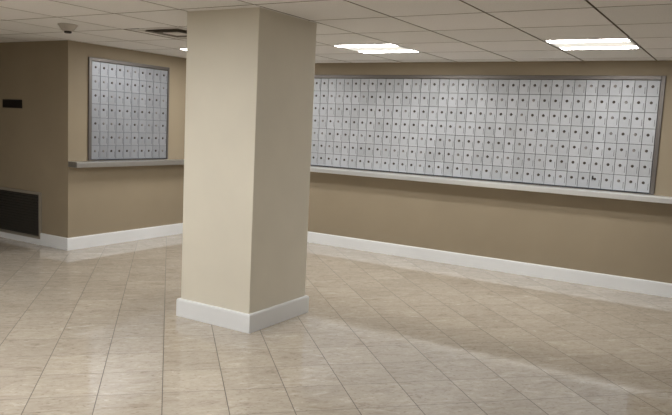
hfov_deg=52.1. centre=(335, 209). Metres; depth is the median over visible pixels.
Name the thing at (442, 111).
mailbox
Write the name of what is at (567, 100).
mailbox
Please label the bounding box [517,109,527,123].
mailbox
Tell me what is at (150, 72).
mailbox
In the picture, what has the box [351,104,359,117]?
mailbox
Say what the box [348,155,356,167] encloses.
mailbox
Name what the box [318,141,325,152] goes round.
mailbox
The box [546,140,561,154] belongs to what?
mailbox
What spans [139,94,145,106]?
mailbox
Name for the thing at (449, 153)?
mailbox
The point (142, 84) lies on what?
mailbox
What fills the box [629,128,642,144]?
mailbox
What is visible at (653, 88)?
mailbox
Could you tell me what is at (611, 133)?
mailbox
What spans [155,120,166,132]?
mailbox
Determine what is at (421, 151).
mailbox
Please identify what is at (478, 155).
mailbox
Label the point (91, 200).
wall
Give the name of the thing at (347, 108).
mailbox
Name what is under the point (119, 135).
mailbox
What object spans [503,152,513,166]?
mailbox
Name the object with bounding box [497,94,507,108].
mailbox
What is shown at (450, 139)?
mailbox
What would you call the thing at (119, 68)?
mailbox
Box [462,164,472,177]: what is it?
mailbox
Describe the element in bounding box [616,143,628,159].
mailbox
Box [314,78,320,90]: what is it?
mailbox
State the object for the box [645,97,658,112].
mailbox
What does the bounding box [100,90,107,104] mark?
mailbox
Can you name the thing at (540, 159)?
mailbox
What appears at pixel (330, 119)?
mailbox
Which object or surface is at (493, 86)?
mailbox
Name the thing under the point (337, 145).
mailbox
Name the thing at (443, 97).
mailbox
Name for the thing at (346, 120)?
mailbox
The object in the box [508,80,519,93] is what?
mailbox
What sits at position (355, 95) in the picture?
mailbox
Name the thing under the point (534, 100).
mailbox
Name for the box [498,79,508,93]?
mailbox
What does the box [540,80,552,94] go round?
mailbox
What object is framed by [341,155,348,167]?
mailbox
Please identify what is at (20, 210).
air vent
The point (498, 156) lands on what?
mailbox
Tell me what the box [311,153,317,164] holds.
mailbox
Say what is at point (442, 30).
ceiling
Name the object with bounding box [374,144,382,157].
mailbox
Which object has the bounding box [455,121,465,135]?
mailbox
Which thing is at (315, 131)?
mailbox
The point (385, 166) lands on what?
mailbox
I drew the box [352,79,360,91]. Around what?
mailbox
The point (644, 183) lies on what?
mailbox
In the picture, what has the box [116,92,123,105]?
mailbox
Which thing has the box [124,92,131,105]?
mailbox
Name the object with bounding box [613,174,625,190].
mailbox
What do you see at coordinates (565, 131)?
mailbox
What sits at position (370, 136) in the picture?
mailbox
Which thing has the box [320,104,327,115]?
mailbox
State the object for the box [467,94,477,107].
mailbox
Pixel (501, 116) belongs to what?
mailbox
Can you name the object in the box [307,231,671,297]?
baseboard
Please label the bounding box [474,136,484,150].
mailbox
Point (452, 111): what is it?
mailbox
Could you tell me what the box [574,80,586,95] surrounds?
mailbox
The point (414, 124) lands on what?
mailbox
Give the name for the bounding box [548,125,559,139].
mailbox
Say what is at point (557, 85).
mailbox
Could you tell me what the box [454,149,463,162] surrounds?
mailbox
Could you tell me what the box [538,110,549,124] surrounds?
mailbox
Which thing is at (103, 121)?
mailbox
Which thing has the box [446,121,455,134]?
mailbox
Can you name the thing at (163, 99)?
mailbox
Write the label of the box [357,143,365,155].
mailbox
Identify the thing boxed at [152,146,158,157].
mailbox
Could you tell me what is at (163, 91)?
mailbox
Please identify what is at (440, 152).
mailbox
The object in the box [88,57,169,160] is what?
frame
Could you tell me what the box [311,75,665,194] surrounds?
frame
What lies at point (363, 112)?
mailbox
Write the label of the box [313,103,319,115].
mailbox
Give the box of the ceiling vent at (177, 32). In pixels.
[127,26,186,38]
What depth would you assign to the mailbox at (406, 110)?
7.52 m
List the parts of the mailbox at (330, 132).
door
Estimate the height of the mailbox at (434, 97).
0.145 m
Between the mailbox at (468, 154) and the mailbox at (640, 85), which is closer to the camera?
the mailbox at (640, 85)
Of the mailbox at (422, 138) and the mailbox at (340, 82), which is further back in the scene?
the mailbox at (340, 82)
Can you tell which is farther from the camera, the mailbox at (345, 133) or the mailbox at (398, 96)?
the mailbox at (345, 133)
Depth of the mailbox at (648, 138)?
6.28 m
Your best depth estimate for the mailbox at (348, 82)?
7.87 m
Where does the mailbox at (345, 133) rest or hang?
attached to the wall at (618, 237)
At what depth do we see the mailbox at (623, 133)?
6.38 m
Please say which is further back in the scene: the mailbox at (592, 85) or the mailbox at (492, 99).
the mailbox at (492, 99)
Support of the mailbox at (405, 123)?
attached to the wall at (618, 237)
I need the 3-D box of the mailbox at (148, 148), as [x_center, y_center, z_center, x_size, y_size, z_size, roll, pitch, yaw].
[-2.265,-0.671,7.996,0.269,0.145,0.107,7,8,31]
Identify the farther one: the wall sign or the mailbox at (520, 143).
the wall sign
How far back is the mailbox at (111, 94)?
7.40 m
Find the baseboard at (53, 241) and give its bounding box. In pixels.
[0,231,65,249]
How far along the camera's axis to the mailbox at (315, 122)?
8.14 m
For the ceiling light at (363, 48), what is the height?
0.062 m
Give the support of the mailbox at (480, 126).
attached to the wall at (618, 237)
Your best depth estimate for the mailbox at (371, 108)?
7.74 m
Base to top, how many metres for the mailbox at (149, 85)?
0.145 m
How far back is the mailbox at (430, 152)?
7.41 m
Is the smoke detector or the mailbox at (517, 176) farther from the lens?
the mailbox at (517, 176)
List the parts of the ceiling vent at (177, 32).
plate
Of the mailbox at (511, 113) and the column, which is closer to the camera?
the column
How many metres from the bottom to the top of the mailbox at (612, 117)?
0.145 m
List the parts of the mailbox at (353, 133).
door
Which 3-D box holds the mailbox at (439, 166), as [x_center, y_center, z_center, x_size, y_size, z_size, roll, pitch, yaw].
[1.170,-0.444,7.484,0.106,0.145,0.270,7,8,31]
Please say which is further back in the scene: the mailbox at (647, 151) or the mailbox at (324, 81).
the mailbox at (324, 81)
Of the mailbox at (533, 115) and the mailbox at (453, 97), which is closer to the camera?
the mailbox at (533, 115)
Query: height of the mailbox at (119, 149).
0.145 m
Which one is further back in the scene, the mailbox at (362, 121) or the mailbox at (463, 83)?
the mailbox at (362, 121)
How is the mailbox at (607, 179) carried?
attached to the wall at (618, 237)
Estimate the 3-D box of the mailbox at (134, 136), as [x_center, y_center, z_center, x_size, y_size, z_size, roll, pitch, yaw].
[-2.369,-0.799,7.795,0.271,0.145,0.107,7,8,31]
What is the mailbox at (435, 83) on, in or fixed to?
attached to the wall at (618, 237)
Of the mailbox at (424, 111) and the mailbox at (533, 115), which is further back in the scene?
the mailbox at (424, 111)
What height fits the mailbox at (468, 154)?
0.145 m
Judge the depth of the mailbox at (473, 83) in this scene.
7.10 m
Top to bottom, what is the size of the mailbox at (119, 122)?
0.145 m
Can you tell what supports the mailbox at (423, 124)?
attached to the wall at (618, 237)
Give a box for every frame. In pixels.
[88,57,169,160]
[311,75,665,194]
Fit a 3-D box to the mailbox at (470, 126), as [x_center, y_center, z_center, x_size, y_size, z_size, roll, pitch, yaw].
[1.464,-0.845,7.267,0.106,0.145,0.270,7,8,31]
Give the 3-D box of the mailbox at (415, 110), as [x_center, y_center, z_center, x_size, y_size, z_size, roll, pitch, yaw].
[0.924,-1.055,7.579,0.106,0.145,0.270,7,8,31]
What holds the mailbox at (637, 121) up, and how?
attached to the wall at (618, 237)
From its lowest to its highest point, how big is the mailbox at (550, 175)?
0.145 m
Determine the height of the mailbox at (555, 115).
0.145 m
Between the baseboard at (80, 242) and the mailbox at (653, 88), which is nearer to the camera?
the mailbox at (653, 88)
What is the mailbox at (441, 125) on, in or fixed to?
attached to the wall at (618, 237)
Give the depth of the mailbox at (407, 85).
7.49 m
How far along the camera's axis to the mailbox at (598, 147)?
6.51 m
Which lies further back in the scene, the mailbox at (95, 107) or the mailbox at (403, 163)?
the mailbox at (403, 163)
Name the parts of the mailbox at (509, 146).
door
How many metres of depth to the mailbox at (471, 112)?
7.14 m
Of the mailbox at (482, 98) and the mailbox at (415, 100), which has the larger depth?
the mailbox at (415, 100)
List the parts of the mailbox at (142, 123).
door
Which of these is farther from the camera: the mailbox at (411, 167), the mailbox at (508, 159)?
the mailbox at (411, 167)
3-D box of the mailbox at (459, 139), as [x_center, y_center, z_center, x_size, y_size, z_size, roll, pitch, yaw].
[1.366,-0.711,7.339,0.106,0.145,0.271,7,8,31]
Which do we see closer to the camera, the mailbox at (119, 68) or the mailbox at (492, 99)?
the mailbox at (492, 99)
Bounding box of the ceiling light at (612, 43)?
[543,36,641,49]
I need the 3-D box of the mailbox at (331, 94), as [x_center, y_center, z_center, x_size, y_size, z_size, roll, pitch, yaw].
[0.021,-1.309,8.112,0.106,0.145,0.270,7,8,31]
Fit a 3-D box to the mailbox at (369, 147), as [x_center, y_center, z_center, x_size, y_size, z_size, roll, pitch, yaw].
[0.448,-0.676,7.906,0.106,0.145,0.270,7,8,31]
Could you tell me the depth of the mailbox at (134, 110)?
7.69 m
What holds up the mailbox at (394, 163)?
attached to the wall at (618, 237)
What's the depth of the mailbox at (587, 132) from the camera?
6.55 m
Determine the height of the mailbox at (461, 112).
0.145 m
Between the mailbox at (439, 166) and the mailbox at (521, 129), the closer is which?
the mailbox at (521, 129)
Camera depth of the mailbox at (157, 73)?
7.92 m
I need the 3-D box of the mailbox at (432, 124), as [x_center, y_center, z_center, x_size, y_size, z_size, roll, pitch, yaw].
[1.100,-0.889,7.487,0.106,0.145,0.269,7,8,31]
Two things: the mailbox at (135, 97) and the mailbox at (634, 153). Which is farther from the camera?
the mailbox at (135, 97)
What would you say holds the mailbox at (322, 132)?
attached to the wall at (618, 237)
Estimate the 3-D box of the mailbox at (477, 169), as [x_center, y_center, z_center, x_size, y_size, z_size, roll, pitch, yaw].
[1.534,-0.400,7.264,0.106,0.145,0.270,7,8,31]
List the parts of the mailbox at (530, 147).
door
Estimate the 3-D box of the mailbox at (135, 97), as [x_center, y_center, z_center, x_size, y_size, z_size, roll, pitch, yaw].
[-2.349,-1.233,7.744,0.269,0.145,0.107,7,8,31]
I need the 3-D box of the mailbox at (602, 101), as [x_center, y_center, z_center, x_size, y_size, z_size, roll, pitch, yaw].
[2.571,-1.002,6.573,0.106,0.145,0.270,7,8,31]
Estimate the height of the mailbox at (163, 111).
0.145 m
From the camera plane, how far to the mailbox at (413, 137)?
7.50 m
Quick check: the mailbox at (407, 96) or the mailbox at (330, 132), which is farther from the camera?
the mailbox at (330, 132)
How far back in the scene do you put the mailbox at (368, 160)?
7.81 m
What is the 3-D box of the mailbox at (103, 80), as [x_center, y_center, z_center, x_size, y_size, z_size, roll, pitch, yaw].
[-2.566,-1.344,7.360,0.271,0.145,0.107,7,8,31]
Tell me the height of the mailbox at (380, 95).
0.145 m
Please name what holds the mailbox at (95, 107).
attached to the wall at (91, 200)
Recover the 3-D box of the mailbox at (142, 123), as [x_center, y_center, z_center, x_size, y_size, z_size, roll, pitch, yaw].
[-2.306,-0.952,7.870,0.271,0.145,0.107,7,8,31]
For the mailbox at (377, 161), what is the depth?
7.76 m
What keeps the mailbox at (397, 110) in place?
attached to the wall at (618, 237)
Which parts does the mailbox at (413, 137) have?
door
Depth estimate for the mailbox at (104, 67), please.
7.27 m
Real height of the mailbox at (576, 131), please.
0.145 m
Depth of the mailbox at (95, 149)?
7.29 m
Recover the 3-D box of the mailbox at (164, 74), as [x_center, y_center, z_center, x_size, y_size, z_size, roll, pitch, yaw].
[-2.110,-1.555,8.075,0.270,0.145,0.107,7,8,31]
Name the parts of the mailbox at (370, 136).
door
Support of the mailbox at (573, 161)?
attached to the wall at (618, 237)
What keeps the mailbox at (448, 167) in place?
attached to the wall at (618, 237)
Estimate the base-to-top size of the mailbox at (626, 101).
0.145 m
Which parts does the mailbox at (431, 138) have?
door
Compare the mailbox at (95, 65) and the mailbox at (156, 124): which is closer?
the mailbox at (95, 65)
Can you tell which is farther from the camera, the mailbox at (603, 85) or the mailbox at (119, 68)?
the mailbox at (119, 68)
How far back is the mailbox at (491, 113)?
7.03 m
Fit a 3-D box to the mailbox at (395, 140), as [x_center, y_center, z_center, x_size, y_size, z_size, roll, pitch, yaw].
[0.728,-0.788,7.724,0.106,0.145,0.270,7,8,31]
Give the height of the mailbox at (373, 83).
0.145 m
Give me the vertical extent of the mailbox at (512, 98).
0.145 m
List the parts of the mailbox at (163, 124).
door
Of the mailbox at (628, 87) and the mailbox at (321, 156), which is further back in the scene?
the mailbox at (321, 156)
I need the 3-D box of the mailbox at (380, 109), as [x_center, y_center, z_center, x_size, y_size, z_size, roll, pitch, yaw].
[0.560,-1.099,7.799,0.106,0.145,0.270,7,8,31]
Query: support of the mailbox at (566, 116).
attached to the wall at (618, 237)
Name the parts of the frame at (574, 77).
rail, rail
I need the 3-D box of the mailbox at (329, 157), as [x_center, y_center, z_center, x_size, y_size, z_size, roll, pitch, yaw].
[-0.014,-0.587,8.199,0.106,0.145,0.269,7,8,31]
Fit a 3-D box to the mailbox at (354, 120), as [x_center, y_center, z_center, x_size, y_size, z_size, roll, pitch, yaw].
[0.280,-0.987,7.981,0.106,0.145,0.270,7,8,31]
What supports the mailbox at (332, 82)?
attached to the wall at (618, 237)
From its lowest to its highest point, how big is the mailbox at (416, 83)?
0.145 m
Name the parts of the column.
baseboard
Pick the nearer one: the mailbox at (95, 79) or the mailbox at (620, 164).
the mailbox at (620, 164)
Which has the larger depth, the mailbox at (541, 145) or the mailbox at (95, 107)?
the mailbox at (95, 107)
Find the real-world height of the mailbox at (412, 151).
0.145 m
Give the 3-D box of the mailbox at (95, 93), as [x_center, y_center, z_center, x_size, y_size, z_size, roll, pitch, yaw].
[-2.629,-1.191,7.286,0.271,0.145,0.107,7,8,31]
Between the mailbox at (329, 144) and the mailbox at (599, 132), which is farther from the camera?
the mailbox at (329, 144)
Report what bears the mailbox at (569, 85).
attached to the wall at (618, 237)
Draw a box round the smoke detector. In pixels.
[58,23,77,33]
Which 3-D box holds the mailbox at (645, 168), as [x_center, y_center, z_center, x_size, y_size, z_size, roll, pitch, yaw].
[2.907,-0.380,6.422,0.106,0.145,0.271,7,8,31]
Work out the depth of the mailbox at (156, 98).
7.95 m
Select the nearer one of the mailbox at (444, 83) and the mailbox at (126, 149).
the mailbox at (444, 83)
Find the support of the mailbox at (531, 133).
attached to the wall at (618, 237)
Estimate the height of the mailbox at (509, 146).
0.145 m
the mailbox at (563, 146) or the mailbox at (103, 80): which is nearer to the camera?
the mailbox at (563, 146)
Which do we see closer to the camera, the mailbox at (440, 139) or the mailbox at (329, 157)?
the mailbox at (440, 139)
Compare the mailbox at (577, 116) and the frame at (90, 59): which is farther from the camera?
the frame at (90, 59)
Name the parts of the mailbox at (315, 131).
door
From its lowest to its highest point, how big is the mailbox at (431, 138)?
0.145 m
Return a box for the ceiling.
[0,0,671,62]
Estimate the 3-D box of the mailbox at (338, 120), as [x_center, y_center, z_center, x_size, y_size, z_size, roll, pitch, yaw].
[0.098,-1.009,8.091,0.106,0.145,0.270,7,8,31]
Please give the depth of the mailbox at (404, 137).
7.56 m
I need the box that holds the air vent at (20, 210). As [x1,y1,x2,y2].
[0,187,41,238]
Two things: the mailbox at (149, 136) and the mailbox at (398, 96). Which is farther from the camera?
the mailbox at (149, 136)
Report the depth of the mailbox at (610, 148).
6.46 m
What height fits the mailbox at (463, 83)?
0.145 m
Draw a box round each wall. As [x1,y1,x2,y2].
[0,41,48,233]
[49,40,185,237]
[308,60,671,283]
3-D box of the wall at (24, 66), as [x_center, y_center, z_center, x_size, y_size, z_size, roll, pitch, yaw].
[-4.184,-0.928,8.045,3.015,2.331,0.300,7,8,31]
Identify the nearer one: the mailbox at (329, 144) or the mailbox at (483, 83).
the mailbox at (483, 83)
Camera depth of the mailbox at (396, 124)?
7.59 m
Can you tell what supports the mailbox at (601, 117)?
attached to the wall at (618, 237)
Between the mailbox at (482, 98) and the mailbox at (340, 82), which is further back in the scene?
the mailbox at (340, 82)
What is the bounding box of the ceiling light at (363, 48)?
[331,43,420,52]
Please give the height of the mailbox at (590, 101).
0.145 m
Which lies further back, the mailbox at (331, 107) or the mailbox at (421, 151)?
the mailbox at (331, 107)
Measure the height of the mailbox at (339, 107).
0.145 m
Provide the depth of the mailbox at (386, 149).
7.68 m
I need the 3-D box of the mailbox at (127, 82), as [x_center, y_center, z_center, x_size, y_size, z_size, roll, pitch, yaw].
[-2.399,-1.369,7.635,0.269,0.145,0.107,7,8,31]
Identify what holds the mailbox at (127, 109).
attached to the wall at (91, 200)
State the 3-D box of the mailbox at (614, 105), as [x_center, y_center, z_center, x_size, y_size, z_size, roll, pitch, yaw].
[2.662,-0.991,6.518,0.106,0.145,0.271,7,8,31]
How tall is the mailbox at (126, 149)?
0.145 m
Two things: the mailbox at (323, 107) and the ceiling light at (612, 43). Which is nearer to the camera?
the ceiling light at (612, 43)
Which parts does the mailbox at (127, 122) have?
door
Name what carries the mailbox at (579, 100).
attached to the wall at (618, 237)
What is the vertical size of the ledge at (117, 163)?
0.056 m
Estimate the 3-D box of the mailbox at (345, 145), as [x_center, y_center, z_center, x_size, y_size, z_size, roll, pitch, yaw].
[0.175,-0.709,8.071,0.106,0.145,0.271,7,8,31]
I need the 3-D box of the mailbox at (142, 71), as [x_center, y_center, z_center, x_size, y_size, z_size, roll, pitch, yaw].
[-2.278,-1.530,7.801,0.271,0.145,0.107,7,8,31]
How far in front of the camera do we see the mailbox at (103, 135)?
7.36 m
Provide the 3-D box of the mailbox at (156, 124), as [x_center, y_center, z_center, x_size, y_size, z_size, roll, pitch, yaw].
[-2.194,-0.968,8.053,0.271,0.145,0.107,7,8,31]
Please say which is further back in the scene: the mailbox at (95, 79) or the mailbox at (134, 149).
the mailbox at (134, 149)
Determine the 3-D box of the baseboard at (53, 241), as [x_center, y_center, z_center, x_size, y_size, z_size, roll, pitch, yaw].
[-4.065,0.208,7.885,3.015,0.127,0.022,7,8,31]
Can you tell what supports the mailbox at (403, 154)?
attached to the wall at (618, 237)
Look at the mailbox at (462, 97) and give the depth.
7.17 m
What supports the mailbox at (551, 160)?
attached to the wall at (618, 237)
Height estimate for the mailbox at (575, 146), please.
0.145 m
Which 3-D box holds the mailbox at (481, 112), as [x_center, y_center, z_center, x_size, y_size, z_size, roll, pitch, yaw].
[1.562,-0.978,7.195,0.106,0.145,0.270,7,8,31]
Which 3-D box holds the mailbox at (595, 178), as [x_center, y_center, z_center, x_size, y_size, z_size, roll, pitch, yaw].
[2.536,-0.279,6.659,0.106,0.145,0.271,7,8,31]
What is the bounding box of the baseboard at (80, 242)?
[66,223,182,250]
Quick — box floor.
[0,233,671,414]
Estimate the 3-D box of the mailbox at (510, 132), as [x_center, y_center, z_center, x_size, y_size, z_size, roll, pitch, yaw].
[1.829,-0.801,7.047,0.106,0.145,0.270,7,8,31]
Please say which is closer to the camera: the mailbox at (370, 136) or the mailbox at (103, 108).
the mailbox at (103, 108)
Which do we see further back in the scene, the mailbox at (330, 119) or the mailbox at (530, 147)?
the mailbox at (330, 119)
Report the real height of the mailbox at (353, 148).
0.145 m
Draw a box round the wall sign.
[3,99,21,107]
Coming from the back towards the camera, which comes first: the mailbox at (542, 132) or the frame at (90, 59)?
the frame at (90, 59)
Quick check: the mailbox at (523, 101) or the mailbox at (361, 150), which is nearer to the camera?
the mailbox at (523, 101)
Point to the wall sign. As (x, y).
(7, 103)
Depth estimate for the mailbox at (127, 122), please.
7.62 m
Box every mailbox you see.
[92,61,99,75]
[92,75,99,89]
[92,90,99,103]
[92,104,99,117]
[92,118,99,131]
[92,132,99,145]
[92,145,99,158]
[99,132,107,145]
[100,62,108,76]
[100,76,107,90]
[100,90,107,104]
[100,104,107,117]
[100,118,107,131]
[100,146,107,158]
[107,132,115,145]
[108,63,115,77]
[108,77,115,91]
[108,91,115,104]
[108,105,115,118]
[108,118,115,131]
[108,146,115,158]
[110,118,123,131]
[111,118,130,131]
[115,132,123,145]
[115,146,122,158]
[116,64,123,78]
[116,78,123,91]
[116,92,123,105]
[116,105,123,118]
[123,132,130,145]
[123,146,130,158]
[124,65,131,79]
[124,79,131,92]
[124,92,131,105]
[124,106,130,118]
[129,132,138,145]
[131,66,138,79]
[131,93,138,106]
[131,106,138,119]
[131,119,138,132]
[131,146,137,158]
[132,80,138,93]
[133,119,145,132]
[138,133,145,145]
[138,146,145,157]
[139,67,146,80]
[139,81,145,93]
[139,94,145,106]
[139,107,145,119]
[145,146,152,157]
[146,81,152,94]
[146,94,152,107]
[146,107,152,119]
[146,120,152,132]
[146,133,152,145]
[147,68,153,81]
[150,95,159,107]
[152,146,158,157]
[153,82,160,94]
[153,108,159,120]
[153,120,159,132]
[153,133,159,145]
[154,69,160,82]
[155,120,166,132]
[159,133,165,145]
[159,146,165,157]
[160,83,166,95]
[160,96,166,107]
[160,108,166,120]
[161,70,167,82]
[311,140,318,152]
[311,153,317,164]
[312,116,319,127]
[312,128,322,140]
[313,91,320,103]
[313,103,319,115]
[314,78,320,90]
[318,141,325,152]
[318,153,325,165]
[319,116,326,128]
[319,128,326,140]
[320,91,328,103]
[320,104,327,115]
[321,78,328,90]
[325,154,332,165]
[326,129,342,141]
[326,141,333,153]
[327,104,335,116]
[327,116,334,128]
[328,91,335,103]
[329,78,336,90]
[333,142,341,154]
[333,154,340,166]
[334,129,341,141]
[335,104,343,116]
[335,117,342,128]
[336,79,344,90]
[336,91,343,103]
[341,142,349,154]
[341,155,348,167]
[342,117,350,129]
[342,130,349,142]
[343,104,351,116]
[344,79,352,91]
[344,91,351,103]
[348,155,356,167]
[349,143,357,155]
[350,117,358,129]
[350,130,362,142]
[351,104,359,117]
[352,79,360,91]
[352,92,359,104]
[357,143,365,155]
[357,156,364,168]
[358,118,366,130]
[358,130,366,143]
[359,105,367,117]
[360,92,368,104]
[361,79,368,91]
[365,144,373,156]
[365,156,373,169]
[366,131,382,143]
[367,105,375,117]
[367,118,375,130]
[368,92,376,104]
[369,79,377,91]
[373,157,381,169]
[374,131,382,144]
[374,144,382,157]
[375,118,383,131]
[376,92,385,104]
[376,105,384,118]
[377,79,385,91]
[381,158,389,170]
[382,145,390,157]
[383,119,392,131]
[383,132,391,144]
[384,105,392,118]
[385,92,393,105]
[386,79,394,91]
[390,158,398,171]
[391,132,402,145]
[391,145,399,158]
[392,119,400,131]
[393,92,402,105]
[393,106,401,118]
[394,79,403,91]
[398,159,407,172]
[399,146,408,158]
[400,133,408,145]
[401,106,410,119]
[401,119,409,132]
[402,92,411,105]
[403,79,412,92]
[407,160,416,172]
[408,146,416,159]
[409,120,418,132]
[409,133,421,146]
[410,106,419,119]
[411,93,420,105]
[412,79,421,92]
[416,160,425,173]
[417,147,426,160]
[418,120,427,133]
[418,133,426,146]
[419,106,428,119]
[420,93,429,106]
[421,79,430,92]
[425,161,434,174]
[426,147,435,160]
[427,120,436,133]
[427,134,441,147]
[428,107,437,120]
[429,93,438,106]
[430,79,439,92]
[434,161,443,175]
[435,148,446,161]
[436,134,445,147]
[437,121,446,134]
[438,93,448,106]
[438,107,447,120]
[439,79,449,92]
[443,162,452,175]
[444,149,453,162]
[445,135,454,148]
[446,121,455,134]
[447,107,456,120]
[448,93,457,106]
[449,79,458,92]
[453,163,463,176]
[454,135,464,149]
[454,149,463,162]
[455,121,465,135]
[456,107,466,121]
[457,93,467,107]
[458,79,468,93]
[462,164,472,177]
[463,150,473,163]
[464,136,474,149]
[465,122,475,135]
[466,108,476,121]
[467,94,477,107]
[468,79,478,93]
[472,164,482,178]
[473,150,483,164]
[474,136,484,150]
[475,122,485,136]
[476,108,486,122]
[477,94,487,107]
[478,79,488,93]
[482,165,492,179]
[483,151,493,165]
[484,137,494,150]
[485,123,495,136]
[486,108,496,122]
[487,94,497,108]
[488,79,498,93]
[492,166,502,180]
[493,151,503,165]
[494,137,504,151]
[495,123,505,137]
[496,109,506,122]
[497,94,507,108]
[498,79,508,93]
[502,166,512,180]
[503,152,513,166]
[504,138,521,152]
[505,123,516,137]
[506,109,517,123]
[507,94,518,108]
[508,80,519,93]
[512,167,523,181]
[513,153,524,167]
[514,138,525,152]
[516,124,526,138]
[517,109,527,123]
[518,94,528,108]
[519,80,530,94]
[523,168,533,182]
[524,153,534,168]
[525,139,541,153]
[526,124,537,138]
[527,109,538,124]
[528,95,539,109]
[530,80,541,94]
[533,169,544,183]
[534,154,545,168]
[536,139,547,154]
[537,125,548,139]
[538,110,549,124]
[539,95,550,109]
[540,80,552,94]
[544,169,555,184]
[545,155,556,169]
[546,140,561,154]
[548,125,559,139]
[549,110,560,124]
[550,95,562,109]
[551,80,563,94]
[555,170,566,185]
[556,155,568,170]
[557,140,569,155]
[559,125,570,140]
[560,110,572,125]
[561,95,573,110]
[563,80,574,94]
[566,171,578,186]
[567,156,579,171]
[569,141,580,156]
[570,126,582,140]
[571,111,583,125]
[573,95,584,110]
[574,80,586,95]
[577,172,589,187]
[579,157,591,172]
[580,142,592,156]
[582,126,593,141]
[583,111,595,126]
[584,96,596,110]
[586,80,598,95]
[589,173,601,188]
[590,157,602,172]
[592,142,604,157]
[593,127,605,142]
[595,111,607,126]
[596,96,608,111]
[597,80,610,95]
[601,174,613,189]
[602,158,614,173]
[604,143,616,158]
[605,127,617,142]
[606,112,619,127]
[608,96,620,111]
[609,80,622,95]
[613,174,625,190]
[614,159,627,174]
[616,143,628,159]
[617,128,630,143]
[618,112,631,127]
[620,96,633,111]
[622,80,634,95]
[625,175,637,191]
[626,160,639,175]
[628,144,641,159]
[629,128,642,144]
[631,112,644,128]
[632,96,645,112]
[634,80,647,96]
[637,176,650,192]
[639,160,652,176]
[640,145,654,160]
[642,129,655,144]
[643,113,657,128]
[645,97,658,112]
[647,80,660,96]
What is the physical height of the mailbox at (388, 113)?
0.145 m
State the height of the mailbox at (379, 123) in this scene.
0.145 m
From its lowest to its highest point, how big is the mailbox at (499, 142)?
0.145 m
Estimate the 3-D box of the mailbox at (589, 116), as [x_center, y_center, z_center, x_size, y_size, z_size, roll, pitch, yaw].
[2.473,-0.869,6.645,0.106,0.145,0.270,7,8,31]
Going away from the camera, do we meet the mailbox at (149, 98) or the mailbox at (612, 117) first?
the mailbox at (612, 117)
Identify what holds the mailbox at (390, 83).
attached to the wall at (618, 237)
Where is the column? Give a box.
[176,7,316,333]
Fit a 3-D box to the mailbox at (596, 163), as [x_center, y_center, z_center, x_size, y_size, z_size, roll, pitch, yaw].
[2.543,-0.424,6.642,0.106,0.145,0.270,7,8,31]
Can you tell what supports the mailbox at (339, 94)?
attached to the wall at (618, 237)
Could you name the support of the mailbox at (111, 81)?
attached to the wall at (91, 200)
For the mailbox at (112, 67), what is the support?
attached to the wall at (91, 200)
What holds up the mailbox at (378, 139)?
attached to the wall at (618, 237)
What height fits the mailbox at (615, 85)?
0.145 m
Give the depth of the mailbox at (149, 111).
7.87 m
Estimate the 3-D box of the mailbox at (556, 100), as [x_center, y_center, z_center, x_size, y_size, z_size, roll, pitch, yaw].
[2.207,-1.046,6.793,0.106,0.145,0.270,7,8,31]
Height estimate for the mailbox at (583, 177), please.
0.145 m
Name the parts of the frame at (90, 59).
rail, rail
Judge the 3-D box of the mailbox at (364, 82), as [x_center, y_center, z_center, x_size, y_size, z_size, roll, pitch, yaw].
[0.392,-1.410,7.875,0.106,0.145,0.270,7,8,31]
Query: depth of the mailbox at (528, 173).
6.88 m
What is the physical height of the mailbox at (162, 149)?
0.145 m
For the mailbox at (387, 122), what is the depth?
7.65 m
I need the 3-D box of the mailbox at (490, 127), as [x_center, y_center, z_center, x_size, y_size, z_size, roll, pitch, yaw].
[1.646,-0.823,7.157,0.106,0.145,0.270,7,8,31]
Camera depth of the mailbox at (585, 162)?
6.58 m
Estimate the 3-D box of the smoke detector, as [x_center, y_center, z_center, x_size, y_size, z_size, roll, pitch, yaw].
[-2.214,-1.487,5.677,0.160,0.070,0.160,7,8,31]
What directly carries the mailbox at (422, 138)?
attached to the wall at (618, 237)
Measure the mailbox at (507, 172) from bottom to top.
0.145 m
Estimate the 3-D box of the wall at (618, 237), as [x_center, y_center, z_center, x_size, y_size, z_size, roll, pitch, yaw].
[2.216,-0.479,6.872,9.185,2.331,0.300,7,8,31]
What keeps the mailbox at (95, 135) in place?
attached to the wall at (91, 200)
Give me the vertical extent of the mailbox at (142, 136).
0.145 m
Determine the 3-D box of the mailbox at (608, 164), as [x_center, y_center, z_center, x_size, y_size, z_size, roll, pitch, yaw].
[2.635,-0.413,6.588,0.106,0.145,0.269,7,8,31]
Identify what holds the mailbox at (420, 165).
attached to the wall at (618, 237)
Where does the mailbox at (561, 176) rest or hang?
attached to the wall at (618, 237)
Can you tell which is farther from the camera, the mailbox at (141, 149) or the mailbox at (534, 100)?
the mailbox at (141, 149)
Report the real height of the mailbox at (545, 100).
0.145 m
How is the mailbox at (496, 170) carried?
attached to the wall at (618, 237)
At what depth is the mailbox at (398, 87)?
7.54 m
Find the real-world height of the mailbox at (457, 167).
0.145 m
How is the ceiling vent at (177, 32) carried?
in the ceiling
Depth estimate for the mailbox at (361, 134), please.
7.83 m
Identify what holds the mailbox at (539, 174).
attached to the wall at (618, 237)
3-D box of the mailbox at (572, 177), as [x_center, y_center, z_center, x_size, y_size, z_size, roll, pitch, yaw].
[2.354,-0.301,6.769,0.106,0.145,0.271,7,8,31]
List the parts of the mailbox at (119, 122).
door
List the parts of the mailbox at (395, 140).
door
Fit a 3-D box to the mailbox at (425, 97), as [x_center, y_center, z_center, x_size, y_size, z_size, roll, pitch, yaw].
[1.022,-1.188,7.507,0.106,0.145,0.271,7,8,31]
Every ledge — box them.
[68,159,183,167]
[310,166,671,203]
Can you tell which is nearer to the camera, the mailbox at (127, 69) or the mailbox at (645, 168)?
the mailbox at (645, 168)
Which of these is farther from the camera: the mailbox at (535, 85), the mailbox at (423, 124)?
the mailbox at (423, 124)
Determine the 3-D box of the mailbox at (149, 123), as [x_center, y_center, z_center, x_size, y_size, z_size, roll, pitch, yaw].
[-2.251,-0.960,7.962,0.269,0.145,0.107,7,8,31]

